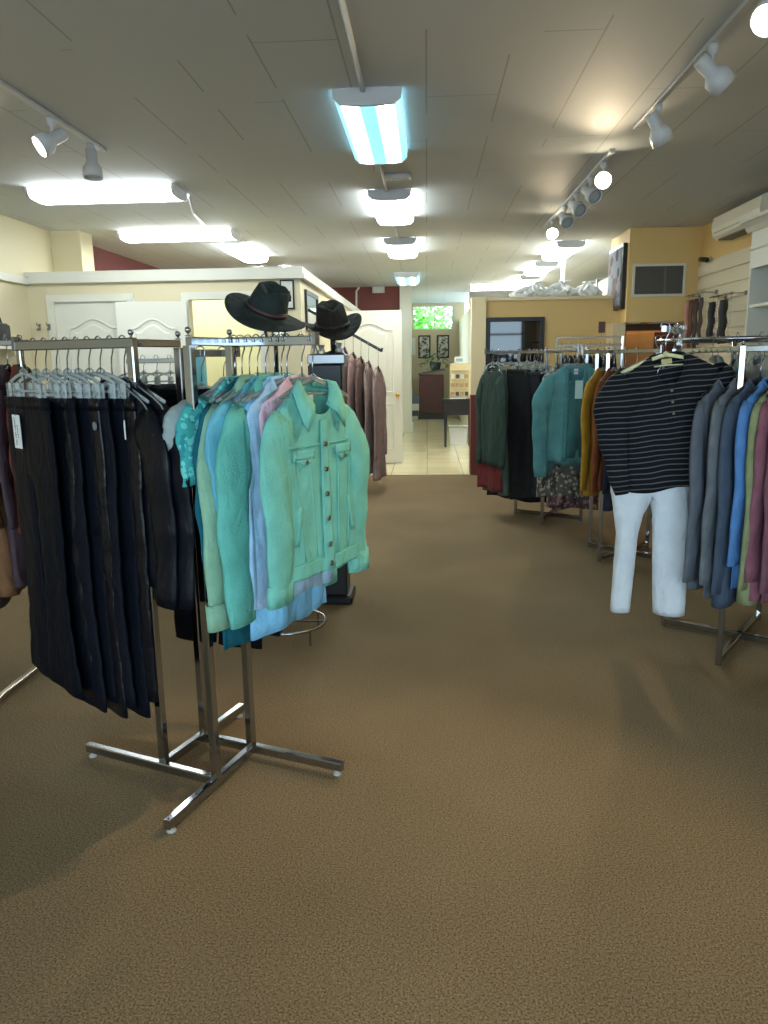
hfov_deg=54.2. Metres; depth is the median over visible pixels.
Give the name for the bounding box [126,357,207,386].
stand
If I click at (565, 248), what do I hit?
ceiling light
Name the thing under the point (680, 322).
hanger
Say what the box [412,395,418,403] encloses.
carton
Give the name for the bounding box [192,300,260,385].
wall partition
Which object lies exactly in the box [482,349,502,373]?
hanger
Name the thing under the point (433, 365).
potted plant
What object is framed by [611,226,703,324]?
wall
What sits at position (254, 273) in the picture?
trim
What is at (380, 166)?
conduit
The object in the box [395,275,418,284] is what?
diffuser
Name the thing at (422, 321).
shrub
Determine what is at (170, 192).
ceiling light
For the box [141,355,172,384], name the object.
hanger
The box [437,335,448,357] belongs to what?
framed print
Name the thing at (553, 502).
floral dress
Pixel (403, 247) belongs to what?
ceiling light
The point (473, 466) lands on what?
trim
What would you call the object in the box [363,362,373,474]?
cardigan
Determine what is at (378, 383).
cardigan
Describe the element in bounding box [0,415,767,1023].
floor
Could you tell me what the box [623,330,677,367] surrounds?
tall cabinet
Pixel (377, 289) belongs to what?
emergency light
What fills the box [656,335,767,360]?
rack
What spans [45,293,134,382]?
trim
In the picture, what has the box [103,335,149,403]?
hanger
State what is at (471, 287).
ceiling light
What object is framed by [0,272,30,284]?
trim
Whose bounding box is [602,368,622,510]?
cardigan
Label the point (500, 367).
hanger
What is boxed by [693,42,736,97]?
track spotlight
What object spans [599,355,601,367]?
shirt
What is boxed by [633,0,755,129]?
track
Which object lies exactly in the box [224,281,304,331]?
hat
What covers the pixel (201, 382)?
hanger
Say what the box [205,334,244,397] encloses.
hanger
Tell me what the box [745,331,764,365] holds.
hanger
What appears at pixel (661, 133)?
track spotlight
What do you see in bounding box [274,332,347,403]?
hanger
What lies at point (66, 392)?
hanger
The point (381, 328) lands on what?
door
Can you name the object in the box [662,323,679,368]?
hanger
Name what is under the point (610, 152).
track
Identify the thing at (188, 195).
conduit
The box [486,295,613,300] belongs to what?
trim
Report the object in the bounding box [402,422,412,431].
baseboard
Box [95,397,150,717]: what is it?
trousers
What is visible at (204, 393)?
hanger
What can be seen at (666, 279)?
air vent
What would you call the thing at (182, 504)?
jacket
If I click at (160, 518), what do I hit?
jacket
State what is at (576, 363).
hanger
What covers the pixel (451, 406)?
console table
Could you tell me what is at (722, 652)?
clothing rack
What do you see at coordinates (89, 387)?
hanger
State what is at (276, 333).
notice
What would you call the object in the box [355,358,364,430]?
cardigan
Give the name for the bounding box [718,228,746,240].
outlet
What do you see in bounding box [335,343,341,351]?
glass jar
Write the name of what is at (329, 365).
pedestal
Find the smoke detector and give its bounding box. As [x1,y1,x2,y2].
[385,172,410,180]
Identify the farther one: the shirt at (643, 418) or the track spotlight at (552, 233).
the track spotlight at (552, 233)
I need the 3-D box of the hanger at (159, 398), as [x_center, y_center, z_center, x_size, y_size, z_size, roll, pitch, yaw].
[-0.818,-0.451,2.362,0.394,0.210,0.022,8,14,37]
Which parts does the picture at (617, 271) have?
picture glass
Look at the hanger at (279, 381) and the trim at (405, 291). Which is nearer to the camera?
the hanger at (279, 381)
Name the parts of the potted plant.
pot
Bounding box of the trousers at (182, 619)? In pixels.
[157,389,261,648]
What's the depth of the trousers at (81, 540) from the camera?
2.49 m
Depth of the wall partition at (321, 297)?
8.08 m
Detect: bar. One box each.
[685,290,717,297]
[709,290,747,298]
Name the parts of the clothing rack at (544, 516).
arm, post, arm, post, post, arm, post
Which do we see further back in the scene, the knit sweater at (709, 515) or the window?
the window
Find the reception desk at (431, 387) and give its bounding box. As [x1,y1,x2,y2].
[418,368,444,418]
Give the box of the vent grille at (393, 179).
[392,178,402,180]
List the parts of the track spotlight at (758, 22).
bulb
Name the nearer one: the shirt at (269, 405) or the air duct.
the shirt at (269, 405)
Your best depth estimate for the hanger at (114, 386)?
2.38 m
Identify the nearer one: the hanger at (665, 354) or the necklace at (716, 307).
the hanger at (665, 354)
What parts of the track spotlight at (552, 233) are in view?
bulb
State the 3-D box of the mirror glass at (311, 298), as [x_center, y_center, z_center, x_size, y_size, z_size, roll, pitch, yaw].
[-0.775,-2.142,8.041,0.010,0.320,0.760,0,11,3]
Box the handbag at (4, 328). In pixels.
[0,318,10,339]
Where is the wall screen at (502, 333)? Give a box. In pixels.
[485,317,544,365]
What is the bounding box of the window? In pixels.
[413,305,452,329]
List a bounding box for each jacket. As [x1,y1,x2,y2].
[95,377,177,609]
[104,377,195,610]
[196,372,273,632]
[259,379,369,610]
[475,365,506,469]
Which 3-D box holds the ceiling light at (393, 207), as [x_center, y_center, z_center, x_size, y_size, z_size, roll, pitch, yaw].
[0.078,-2.765,6.844,0.367,0.088,1.228,0,11,3]
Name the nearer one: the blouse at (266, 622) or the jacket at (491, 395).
the blouse at (266, 622)
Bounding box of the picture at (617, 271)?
[607,242,627,310]
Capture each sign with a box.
[454,356,463,362]
[598,322,605,335]
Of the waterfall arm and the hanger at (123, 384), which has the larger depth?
the waterfall arm
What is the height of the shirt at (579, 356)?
0.876 m
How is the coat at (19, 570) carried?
hanging from the hanger at (8, 366)
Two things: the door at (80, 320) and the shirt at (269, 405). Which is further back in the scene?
the door at (80, 320)
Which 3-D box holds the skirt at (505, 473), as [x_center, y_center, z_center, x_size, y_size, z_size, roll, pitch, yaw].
[0.989,-0.707,6.585,0.111,1.080,0.427,-4,12,-17]
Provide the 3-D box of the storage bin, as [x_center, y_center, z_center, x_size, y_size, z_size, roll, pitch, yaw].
[1.251,-1.308,12.693,0.320,0.310,0.260,0,11,3]
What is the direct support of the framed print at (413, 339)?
attached to the wall at (458, 308)
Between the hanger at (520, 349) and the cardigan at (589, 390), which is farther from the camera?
the hanger at (520, 349)
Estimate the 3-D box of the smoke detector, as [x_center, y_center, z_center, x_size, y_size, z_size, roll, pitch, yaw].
[0.106,-2.570,5.758,0.200,0.042,0.120,0,11,3]
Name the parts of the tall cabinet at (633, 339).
door, door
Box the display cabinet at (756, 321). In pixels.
[739,209,767,362]
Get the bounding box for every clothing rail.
[0,340,38,702]
[555,336,623,367]
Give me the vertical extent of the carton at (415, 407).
0.160 m
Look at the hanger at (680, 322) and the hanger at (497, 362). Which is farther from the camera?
the hanger at (497, 362)
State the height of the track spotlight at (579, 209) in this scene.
0.214 m
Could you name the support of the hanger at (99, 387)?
hanging from the clothing rack at (210, 724)
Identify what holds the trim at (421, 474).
on the floor
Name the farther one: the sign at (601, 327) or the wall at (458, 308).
the wall at (458, 308)
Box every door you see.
[54,301,126,395]
[115,301,188,383]
[338,310,402,462]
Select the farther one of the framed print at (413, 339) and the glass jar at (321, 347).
the framed print at (413, 339)
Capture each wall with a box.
[0,214,158,371]
[50,230,94,271]
[332,286,399,310]
[411,302,464,413]
[458,307,470,430]
[469,291,512,307]
[485,299,617,368]
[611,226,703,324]
[625,324,676,330]
[678,222,751,353]
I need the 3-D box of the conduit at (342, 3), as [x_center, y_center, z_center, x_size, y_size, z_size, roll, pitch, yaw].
[-0.201,-1.878,2.319,0.028,0.028,3.260,0,11,3]
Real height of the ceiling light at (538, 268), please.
0.088 m
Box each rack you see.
[10,327,343,833]
[484,345,588,524]
[581,345,675,561]
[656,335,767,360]
[660,325,767,665]
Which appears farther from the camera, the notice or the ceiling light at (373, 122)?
the notice
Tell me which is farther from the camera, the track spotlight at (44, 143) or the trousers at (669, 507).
the track spotlight at (44, 143)
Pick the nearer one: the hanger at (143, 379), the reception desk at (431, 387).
the hanger at (143, 379)
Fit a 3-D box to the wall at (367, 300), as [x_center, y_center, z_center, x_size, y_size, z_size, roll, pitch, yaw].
[-1.403,-2.977,14.857,3.500,2.800,0.100,0,11,3]
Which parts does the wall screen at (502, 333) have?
screen glass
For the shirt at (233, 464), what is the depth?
2.24 m
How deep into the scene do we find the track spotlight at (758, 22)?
2.77 m
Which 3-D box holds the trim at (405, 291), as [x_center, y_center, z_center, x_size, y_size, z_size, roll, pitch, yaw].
[0.433,-2.978,14.731,0.220,2.800,0.200,0,11,3]
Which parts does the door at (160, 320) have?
panel moulding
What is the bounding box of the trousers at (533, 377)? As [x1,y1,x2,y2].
[527,372,539,497]
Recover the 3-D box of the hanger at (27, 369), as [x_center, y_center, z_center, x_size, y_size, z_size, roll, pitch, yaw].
[-1.603,-0.681,3.326,0.022,0.210,0.394,-3,12,-11]
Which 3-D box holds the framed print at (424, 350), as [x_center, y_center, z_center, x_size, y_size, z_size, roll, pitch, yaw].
[1.023,-4.184,19.002,0.310,0.570,0.034,0,11,3]
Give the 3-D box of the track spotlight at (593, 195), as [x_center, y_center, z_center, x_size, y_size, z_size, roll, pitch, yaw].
[1.610,-2.493,5.832,0.124,0.214,0.197,-4,12,-18]
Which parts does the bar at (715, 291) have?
rail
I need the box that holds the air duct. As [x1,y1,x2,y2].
[593,277,607,294]
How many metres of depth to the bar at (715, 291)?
7.95 m
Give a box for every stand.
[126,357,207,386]
[264,331,326,645]
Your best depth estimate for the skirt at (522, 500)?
6.80 m
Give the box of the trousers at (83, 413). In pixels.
[30,396,116,702]
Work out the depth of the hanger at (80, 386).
2.42 m
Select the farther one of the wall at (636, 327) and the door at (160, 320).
the wall at (636, 327)
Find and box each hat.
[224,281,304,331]
[303,299,361,339]
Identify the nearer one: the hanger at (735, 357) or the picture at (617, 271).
the hanger at (735, 357)
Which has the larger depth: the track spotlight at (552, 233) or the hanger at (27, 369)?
the track spotlight at (552, 233)
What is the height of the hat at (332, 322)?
0.227 m
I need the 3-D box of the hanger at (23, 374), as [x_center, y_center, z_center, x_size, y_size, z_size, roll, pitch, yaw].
[-1.208,-0.476,2.512,0.298,0.210,0.031,10,16,44]
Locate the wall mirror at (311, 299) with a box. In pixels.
[304,289,318,331]
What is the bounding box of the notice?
[272,332,285,335]
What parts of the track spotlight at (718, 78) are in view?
stem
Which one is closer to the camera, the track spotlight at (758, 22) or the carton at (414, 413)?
the track spotlight at (758, 22)
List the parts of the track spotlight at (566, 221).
stem, bulb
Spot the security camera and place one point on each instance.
(701, 259)
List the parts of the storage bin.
lid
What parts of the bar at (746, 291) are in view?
rail, arm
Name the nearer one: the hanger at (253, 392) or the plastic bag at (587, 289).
the hanger at (253, 392)
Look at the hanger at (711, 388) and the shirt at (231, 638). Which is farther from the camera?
the hanger at (711, 388)
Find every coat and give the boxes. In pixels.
[0,365,26,587]
[0,483,23,596]
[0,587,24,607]
[6,364,29,533]
[8,364,34,395]
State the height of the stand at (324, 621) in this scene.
1.636 m
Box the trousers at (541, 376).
[514,371,544,500]
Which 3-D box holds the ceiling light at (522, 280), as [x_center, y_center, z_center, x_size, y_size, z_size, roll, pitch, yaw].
[2.513,-4.108,13.331,0.347,0.088,1.248,0,11,3]
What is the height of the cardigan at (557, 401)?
0.835 m
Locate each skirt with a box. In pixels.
[477,370,502,491]
[482,370,508,495]
[487,369,530,498]
[510,368,550,502]
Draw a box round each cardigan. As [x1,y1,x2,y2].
[342,348,348,403]
[347,353,356,413]
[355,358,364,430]
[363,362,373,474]
[372,367,386,480]
[532,363,594,476]
[547,363,594,471]
[580,368,605,495]
[590,368,617,492]
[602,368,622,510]
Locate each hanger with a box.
[0,334,11,378]
[6,338,46,397]
[13,334,28,382]
[13,337,62,397]
[26,337,71,397]
[34,337,85,397]
[45,336,94,397]
[60,336,104,398]
[66,336,119,398]
[80,335,129,398]
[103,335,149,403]
[118,335,165,403]
[140,355,160,382]
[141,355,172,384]
[154,355,175,384]
[195,346,210,388]
[200,334,237,395]
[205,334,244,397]
[209,334,252,402]
[215,334,260,402]
[225,333,268,400]
[234,333,277,402]
[240,333,284,402]
[245,333,290,403]
[262,333,311,401]
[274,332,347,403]
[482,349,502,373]
[485,356,501,371]
[493,349,506,373]
[498,349,525,370]
[503,349,534,371]
[511,349,543,370]
[520,349,550,368]
[548,345,583,374]
[589,348,605,379]
[600,347,617,380]
[621,322,712,373]
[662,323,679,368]
[674,322,681,350]
[675,322,704,360]
[680,323,713,362]
[701,348,733,396]
[718,352,748,396]
[729,332,738,364]
[731,352,764,396]
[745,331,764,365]
[746,380,767,396]
[758,388,767,396]
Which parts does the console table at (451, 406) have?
leg, leg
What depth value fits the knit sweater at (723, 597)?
3.19 m
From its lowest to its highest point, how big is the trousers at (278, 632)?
0.951 m
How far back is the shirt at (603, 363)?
7.80 m
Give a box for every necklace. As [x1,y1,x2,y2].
[713,298,718,336]
[726,295,731,335]
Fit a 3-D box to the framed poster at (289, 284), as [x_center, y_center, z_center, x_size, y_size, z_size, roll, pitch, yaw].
[-0.951,-2.137,7.374,0.140,0.280,0.024,0,11,3]
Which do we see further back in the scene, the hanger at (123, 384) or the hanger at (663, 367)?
the hanger at (663, 367)
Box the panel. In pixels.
[692,246,750,364]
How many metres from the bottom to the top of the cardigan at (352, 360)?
1.186 m
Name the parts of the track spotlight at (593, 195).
stem, bulb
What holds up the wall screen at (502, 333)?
attached to the wall at (569, 317)
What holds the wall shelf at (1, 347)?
attached to the wall at (24, 247)
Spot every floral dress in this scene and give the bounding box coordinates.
[536,363,586,497]
[546,494,598,509]
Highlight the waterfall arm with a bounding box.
[308,309,382,351]
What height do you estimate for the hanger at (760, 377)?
0.210 m
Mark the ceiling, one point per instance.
(509, 106)
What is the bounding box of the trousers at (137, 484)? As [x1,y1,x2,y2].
[76,396,157,702]
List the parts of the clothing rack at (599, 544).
post, arm, post, arm, post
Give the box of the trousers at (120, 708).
[47,396,127,718]
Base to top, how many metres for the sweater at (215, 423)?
0.605 m
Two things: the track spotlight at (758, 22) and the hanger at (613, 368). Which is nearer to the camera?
the track spotlight at (758, 22)
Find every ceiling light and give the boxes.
[24,183,186,204]
[117,228,239,242]
[218,242,267,262]
[332,86,407,164]
[367,189,413,225]
[383,237,417,258]
[394,272,419,285]
[469,284,520,290]
[512,275,539,286]
[524,261,558,275]
[541,240,585,260]
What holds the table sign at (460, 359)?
on the display at (456, 368)
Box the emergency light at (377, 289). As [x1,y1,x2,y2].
[372,286,384,292]
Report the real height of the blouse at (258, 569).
0.725 m
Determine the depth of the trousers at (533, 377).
6.54 m
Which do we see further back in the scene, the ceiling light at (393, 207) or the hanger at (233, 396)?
the ceiling light at (393, 207)
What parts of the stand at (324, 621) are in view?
leg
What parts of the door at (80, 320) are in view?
panel moulding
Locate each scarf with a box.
[683,298,688,347]
[706,299,715,336]
[716,293,727,343]
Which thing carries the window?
in the wall at (458, 308)
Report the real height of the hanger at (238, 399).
0.210 m
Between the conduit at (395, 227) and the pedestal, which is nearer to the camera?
the pedestal
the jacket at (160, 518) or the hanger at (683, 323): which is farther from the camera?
the hanger at (683, 323)
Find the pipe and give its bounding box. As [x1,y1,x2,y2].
[561,257,564,281]
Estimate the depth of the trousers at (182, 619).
2.84 m
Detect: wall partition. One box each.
[27,279,304,395]
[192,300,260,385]
[302,280,349,374]
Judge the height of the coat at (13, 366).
0.726 m
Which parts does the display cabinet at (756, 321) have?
crown, header moulding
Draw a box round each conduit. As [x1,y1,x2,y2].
[187,194,209,230]
[338,0,365,92]
[355,287,359,306]
[379,165,387,191]
[394,226,398,238]
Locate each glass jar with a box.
[317,345,324,353]
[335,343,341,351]
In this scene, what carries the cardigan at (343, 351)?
hanging from the hanger
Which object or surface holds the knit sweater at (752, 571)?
hanging from the hanger
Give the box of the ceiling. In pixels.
[0,0,767,303]
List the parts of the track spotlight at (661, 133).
stem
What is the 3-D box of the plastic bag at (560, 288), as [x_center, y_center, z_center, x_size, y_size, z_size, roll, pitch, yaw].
[2.154,-2.699,9.082,0.466,0.213,0.328,0,11,3]
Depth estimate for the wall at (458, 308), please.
19.00 m
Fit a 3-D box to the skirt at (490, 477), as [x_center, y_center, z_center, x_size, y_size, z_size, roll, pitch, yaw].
[0.950,-0.713,6.569,0.101,1.060,0.426,-5,12,-20]
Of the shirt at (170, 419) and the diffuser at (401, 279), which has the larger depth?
the diffuser at (401, 279)
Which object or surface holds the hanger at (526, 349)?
hanging from the clothing rack at (544, 516)
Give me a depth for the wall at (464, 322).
15.59 m
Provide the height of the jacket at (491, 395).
0.868 m
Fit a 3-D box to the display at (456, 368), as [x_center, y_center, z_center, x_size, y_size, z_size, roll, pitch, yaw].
[1.231,-2.133,12.210,0.320,0.560,0.080,0,11,3]
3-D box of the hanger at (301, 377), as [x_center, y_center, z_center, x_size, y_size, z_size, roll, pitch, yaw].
[-0.265,-0.468,2.413,0.022,0.210,0.394,6,13,32]
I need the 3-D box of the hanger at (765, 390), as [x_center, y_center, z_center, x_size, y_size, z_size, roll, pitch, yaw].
[1.692,-0.597,3.171,0.394,0.210,0.022,-9,14,-36]
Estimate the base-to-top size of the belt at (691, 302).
0.656 m
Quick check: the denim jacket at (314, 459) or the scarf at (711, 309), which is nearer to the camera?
the denim jacket at (314, 459)
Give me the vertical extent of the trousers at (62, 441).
1.031 m
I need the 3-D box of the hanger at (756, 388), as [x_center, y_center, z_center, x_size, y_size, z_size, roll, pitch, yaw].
[1.659,-0.601,3.193,0.394,0.210,0.022,-9,14,-34]
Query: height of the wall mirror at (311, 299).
0.400 m
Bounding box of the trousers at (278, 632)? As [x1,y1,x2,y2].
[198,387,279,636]
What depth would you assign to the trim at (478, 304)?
8.95 m
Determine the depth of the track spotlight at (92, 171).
4.75 m
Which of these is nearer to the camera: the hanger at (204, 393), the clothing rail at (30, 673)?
the hanger at (204, 393)
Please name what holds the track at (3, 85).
attached to the ceiling
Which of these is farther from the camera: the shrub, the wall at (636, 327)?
the shrub
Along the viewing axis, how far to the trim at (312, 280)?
9.03 m
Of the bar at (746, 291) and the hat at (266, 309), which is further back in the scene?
the bar at (746, 291)
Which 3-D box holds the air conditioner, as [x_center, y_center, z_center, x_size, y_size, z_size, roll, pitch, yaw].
[3.323,-2.688,6.878,0.225,0.242,1.100,0,11,3]
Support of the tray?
on the pedestal
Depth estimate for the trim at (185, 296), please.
7.42 m
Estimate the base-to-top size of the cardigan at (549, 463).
0.815 m
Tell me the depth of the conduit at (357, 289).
14.49 m
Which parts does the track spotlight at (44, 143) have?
bulb, stem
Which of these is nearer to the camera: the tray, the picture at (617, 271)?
the tray
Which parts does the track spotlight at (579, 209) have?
stem, bulb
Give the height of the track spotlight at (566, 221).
0.216 m
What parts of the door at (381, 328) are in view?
panel moulding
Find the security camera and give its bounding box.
[698,256,711,262]
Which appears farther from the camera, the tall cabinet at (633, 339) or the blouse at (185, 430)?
the tall cabinet at (633, 339)
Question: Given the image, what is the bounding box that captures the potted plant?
[420,353,451,370]
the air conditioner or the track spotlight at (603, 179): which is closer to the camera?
the track spotlight at (603, 179)
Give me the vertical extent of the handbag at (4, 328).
0.298 m
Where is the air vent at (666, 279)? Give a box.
[631,263,686,296]
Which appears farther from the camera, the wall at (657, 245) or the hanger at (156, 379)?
the wall at (657, 245)
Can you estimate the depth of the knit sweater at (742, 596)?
3.10 m
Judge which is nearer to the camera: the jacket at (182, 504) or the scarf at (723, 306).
the jacket at (182, 504)
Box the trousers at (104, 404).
[72,397,136,708]
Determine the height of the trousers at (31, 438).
1.020 m
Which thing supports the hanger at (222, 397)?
hanging from the clothing rack at (210, 724)
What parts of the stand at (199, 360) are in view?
upright panel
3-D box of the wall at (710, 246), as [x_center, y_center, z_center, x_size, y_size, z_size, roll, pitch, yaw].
[3.270,-0.661,3.051,0.100,2.800,12.800,0,11,3]
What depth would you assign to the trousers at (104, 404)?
2.42 m
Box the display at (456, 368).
[450,363,469,397]
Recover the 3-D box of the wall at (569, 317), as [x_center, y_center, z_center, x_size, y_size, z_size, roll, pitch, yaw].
[1.946,-1.986,9.052,1.650,1.100,0.120,0,11,3]
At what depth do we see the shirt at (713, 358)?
4.37 m
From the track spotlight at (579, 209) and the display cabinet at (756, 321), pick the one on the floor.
the display cabinet at (756, 321)
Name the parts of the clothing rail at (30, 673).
post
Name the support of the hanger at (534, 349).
hanging from the clothing rack at (544, 516)
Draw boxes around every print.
[412,338,415,354]
[418,335,430,357]
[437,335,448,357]
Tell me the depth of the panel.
7.52 m
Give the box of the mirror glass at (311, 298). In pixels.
[307,294,316,323]
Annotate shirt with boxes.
[162,376,229,450]
[192,376,268,650]
[214,372,336,629]
[259,375,308,434]
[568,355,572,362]
[578,355,582,362]
[593,351,735,495]
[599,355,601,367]
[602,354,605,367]
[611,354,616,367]
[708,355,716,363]
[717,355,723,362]
[731,355,745,376]
[745,354,767,377]
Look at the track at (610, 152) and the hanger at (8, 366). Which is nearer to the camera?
the hanger at (8, 366)
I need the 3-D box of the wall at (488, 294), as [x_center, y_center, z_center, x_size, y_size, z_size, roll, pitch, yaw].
[3.424,-3.286,16.051,3.200,2.800,0.100,0,11,3]
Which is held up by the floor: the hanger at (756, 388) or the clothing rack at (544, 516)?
the clothing rack at (544, 516)
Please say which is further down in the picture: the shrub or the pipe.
the shrub
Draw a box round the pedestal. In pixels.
[307,339,355,603]
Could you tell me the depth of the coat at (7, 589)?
3.30 m
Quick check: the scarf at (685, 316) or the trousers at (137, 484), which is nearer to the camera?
the trousers at (137, 484)
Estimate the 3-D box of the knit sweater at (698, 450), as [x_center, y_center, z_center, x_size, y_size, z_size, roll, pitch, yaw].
[1.522,-0.131,3.391,0.538,0.945,0.075,-9,14,-34]
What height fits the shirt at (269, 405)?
0.525 m
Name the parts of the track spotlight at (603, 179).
stem, bulb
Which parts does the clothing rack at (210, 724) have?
arm, post, post, post, arm, post, arm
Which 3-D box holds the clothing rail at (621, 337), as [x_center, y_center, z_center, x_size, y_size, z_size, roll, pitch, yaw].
[2.175,-1.058,8.041,0.711,1.605,0.500,0,11,3]
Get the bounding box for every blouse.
[175,376,237,486]
[244,375,326,640]
[246,375,333,609]
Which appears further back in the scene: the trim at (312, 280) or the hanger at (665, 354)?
the trim at (312, 280)
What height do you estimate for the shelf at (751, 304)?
0.025 m
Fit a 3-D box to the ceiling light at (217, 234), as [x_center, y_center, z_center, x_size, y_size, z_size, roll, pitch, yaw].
[-2.220,-2.997,8.155,1.248,0.088,0.347,0,11,3]
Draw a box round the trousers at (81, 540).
[27,396,106,712]
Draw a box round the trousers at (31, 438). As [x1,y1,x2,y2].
[5,396,84,699]
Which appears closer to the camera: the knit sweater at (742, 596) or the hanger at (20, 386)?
the hanger at (20, 386)
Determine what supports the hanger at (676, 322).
hanging from the clothing rack at (722, 652)
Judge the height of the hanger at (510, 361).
0.210 m
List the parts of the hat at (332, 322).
braided cord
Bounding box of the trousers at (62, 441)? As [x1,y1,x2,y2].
[13,396,96,699]
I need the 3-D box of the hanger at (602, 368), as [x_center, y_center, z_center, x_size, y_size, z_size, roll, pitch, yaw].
[1.452,-0.983,4.971,0.022,0.210,0.394,9,15,40]
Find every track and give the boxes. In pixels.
[0,79,105,151]
[543,149,614,228]
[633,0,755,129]
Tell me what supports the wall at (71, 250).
attached to the wall at (24, 247)
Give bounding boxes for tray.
[307,354,348,364]
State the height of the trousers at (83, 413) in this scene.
1.030 m
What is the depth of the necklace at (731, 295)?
7.11 m
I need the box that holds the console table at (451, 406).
[443,398,469,446]
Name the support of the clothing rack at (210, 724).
on the floor
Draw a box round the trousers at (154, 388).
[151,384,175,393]
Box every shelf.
[0,346,15,360]
[749,302,767,307]
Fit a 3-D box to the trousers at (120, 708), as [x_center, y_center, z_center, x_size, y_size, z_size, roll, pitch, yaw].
[-1.023,0.148,2.568,0.409,1.070,0.036,9,15,41]
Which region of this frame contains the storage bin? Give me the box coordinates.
[448,425,467,444]
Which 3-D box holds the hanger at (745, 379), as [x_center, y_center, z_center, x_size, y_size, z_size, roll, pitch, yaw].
[1.565,-0.613,3.259,0.394,0.210,0.022,-9,14,-36]
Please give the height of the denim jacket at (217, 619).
0.783 m
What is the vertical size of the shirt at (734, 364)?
0.725 m
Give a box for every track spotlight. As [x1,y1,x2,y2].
[31,117,67,157]
[83,143,102,180]
[546,219,558,239]
[558,205,573,229]
[568,192,587,217]
[581,176,602,204]
[594,161,611,189]
[646,104,674,148]
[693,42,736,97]
[749,0,767,38]
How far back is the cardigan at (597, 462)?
4.84 m
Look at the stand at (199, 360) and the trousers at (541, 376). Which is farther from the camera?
the trousers at (541, 376)
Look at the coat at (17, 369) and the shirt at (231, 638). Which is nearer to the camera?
the shirt at (231, 638)
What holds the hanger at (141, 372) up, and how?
hanging from the stand at (199, 360)
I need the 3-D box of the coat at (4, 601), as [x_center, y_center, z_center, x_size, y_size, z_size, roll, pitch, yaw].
[-1.787,-0.129,3.449,0.091,1.076,0.615,-3,12,-9]
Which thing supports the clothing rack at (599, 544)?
on the floor
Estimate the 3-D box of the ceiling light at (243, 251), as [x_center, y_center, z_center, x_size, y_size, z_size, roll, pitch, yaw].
[-1.763,-3.276,9.503,0.347,0.088,1.248,0,11,3]
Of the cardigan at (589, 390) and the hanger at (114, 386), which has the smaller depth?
the hanger at (114, 386)
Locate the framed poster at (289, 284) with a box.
[280,280,294,308]
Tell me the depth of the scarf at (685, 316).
8.27 m
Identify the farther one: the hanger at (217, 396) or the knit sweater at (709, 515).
the knit sweater at (709, 515)
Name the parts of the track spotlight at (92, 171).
stem, bulb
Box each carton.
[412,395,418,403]
[412,404,418,410]
[412,410,417,415]
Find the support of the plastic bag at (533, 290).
on the trim at (602, 296)
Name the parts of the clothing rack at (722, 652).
post, raised arm, arm, post, arm, post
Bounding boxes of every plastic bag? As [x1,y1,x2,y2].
[509,282,547,296]
[544,280,577,296]
[576,281,602,295]
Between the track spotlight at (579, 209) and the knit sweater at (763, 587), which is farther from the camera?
the track spotlight at (579, 209)
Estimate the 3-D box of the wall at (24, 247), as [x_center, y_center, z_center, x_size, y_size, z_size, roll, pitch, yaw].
[-3.707,-1.180,6.105,0.100,2.800,18.200,0,11,3]
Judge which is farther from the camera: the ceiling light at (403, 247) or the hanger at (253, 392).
the ceiling light at (403, 247)
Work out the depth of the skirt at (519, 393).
6.57 m
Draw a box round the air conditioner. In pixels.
[712,192,767,241]
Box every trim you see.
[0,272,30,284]
[24,266,306,283]
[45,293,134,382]
[181,291,268,371]
[303,269,360,310]
[369,474,469,475]
[400,286,411,422]
[469,395,478,474]
[470,297,485,394]
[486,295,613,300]
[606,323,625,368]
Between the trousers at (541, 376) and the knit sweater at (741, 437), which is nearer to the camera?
the knit sweater at (741, 437)
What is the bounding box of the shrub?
[414,307,451,328]
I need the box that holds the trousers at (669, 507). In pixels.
[610,487,688,616]
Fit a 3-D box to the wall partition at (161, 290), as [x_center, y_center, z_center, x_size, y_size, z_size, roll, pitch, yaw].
[-2.183,-1.216,7.696,2.760,2.200,0.100,0,11,3]
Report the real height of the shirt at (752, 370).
0.725 m
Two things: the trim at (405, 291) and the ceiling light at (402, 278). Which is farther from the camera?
the trim at (405, 291)
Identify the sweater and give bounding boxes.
[204,375,271,512]
[682,379,724,589]
[699,377,748,598]
[710,377,764,608]
[726,377,767,588]
[736,387,767,605]
[744,398,767,601]
[759,450,767,603]
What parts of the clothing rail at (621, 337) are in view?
post, post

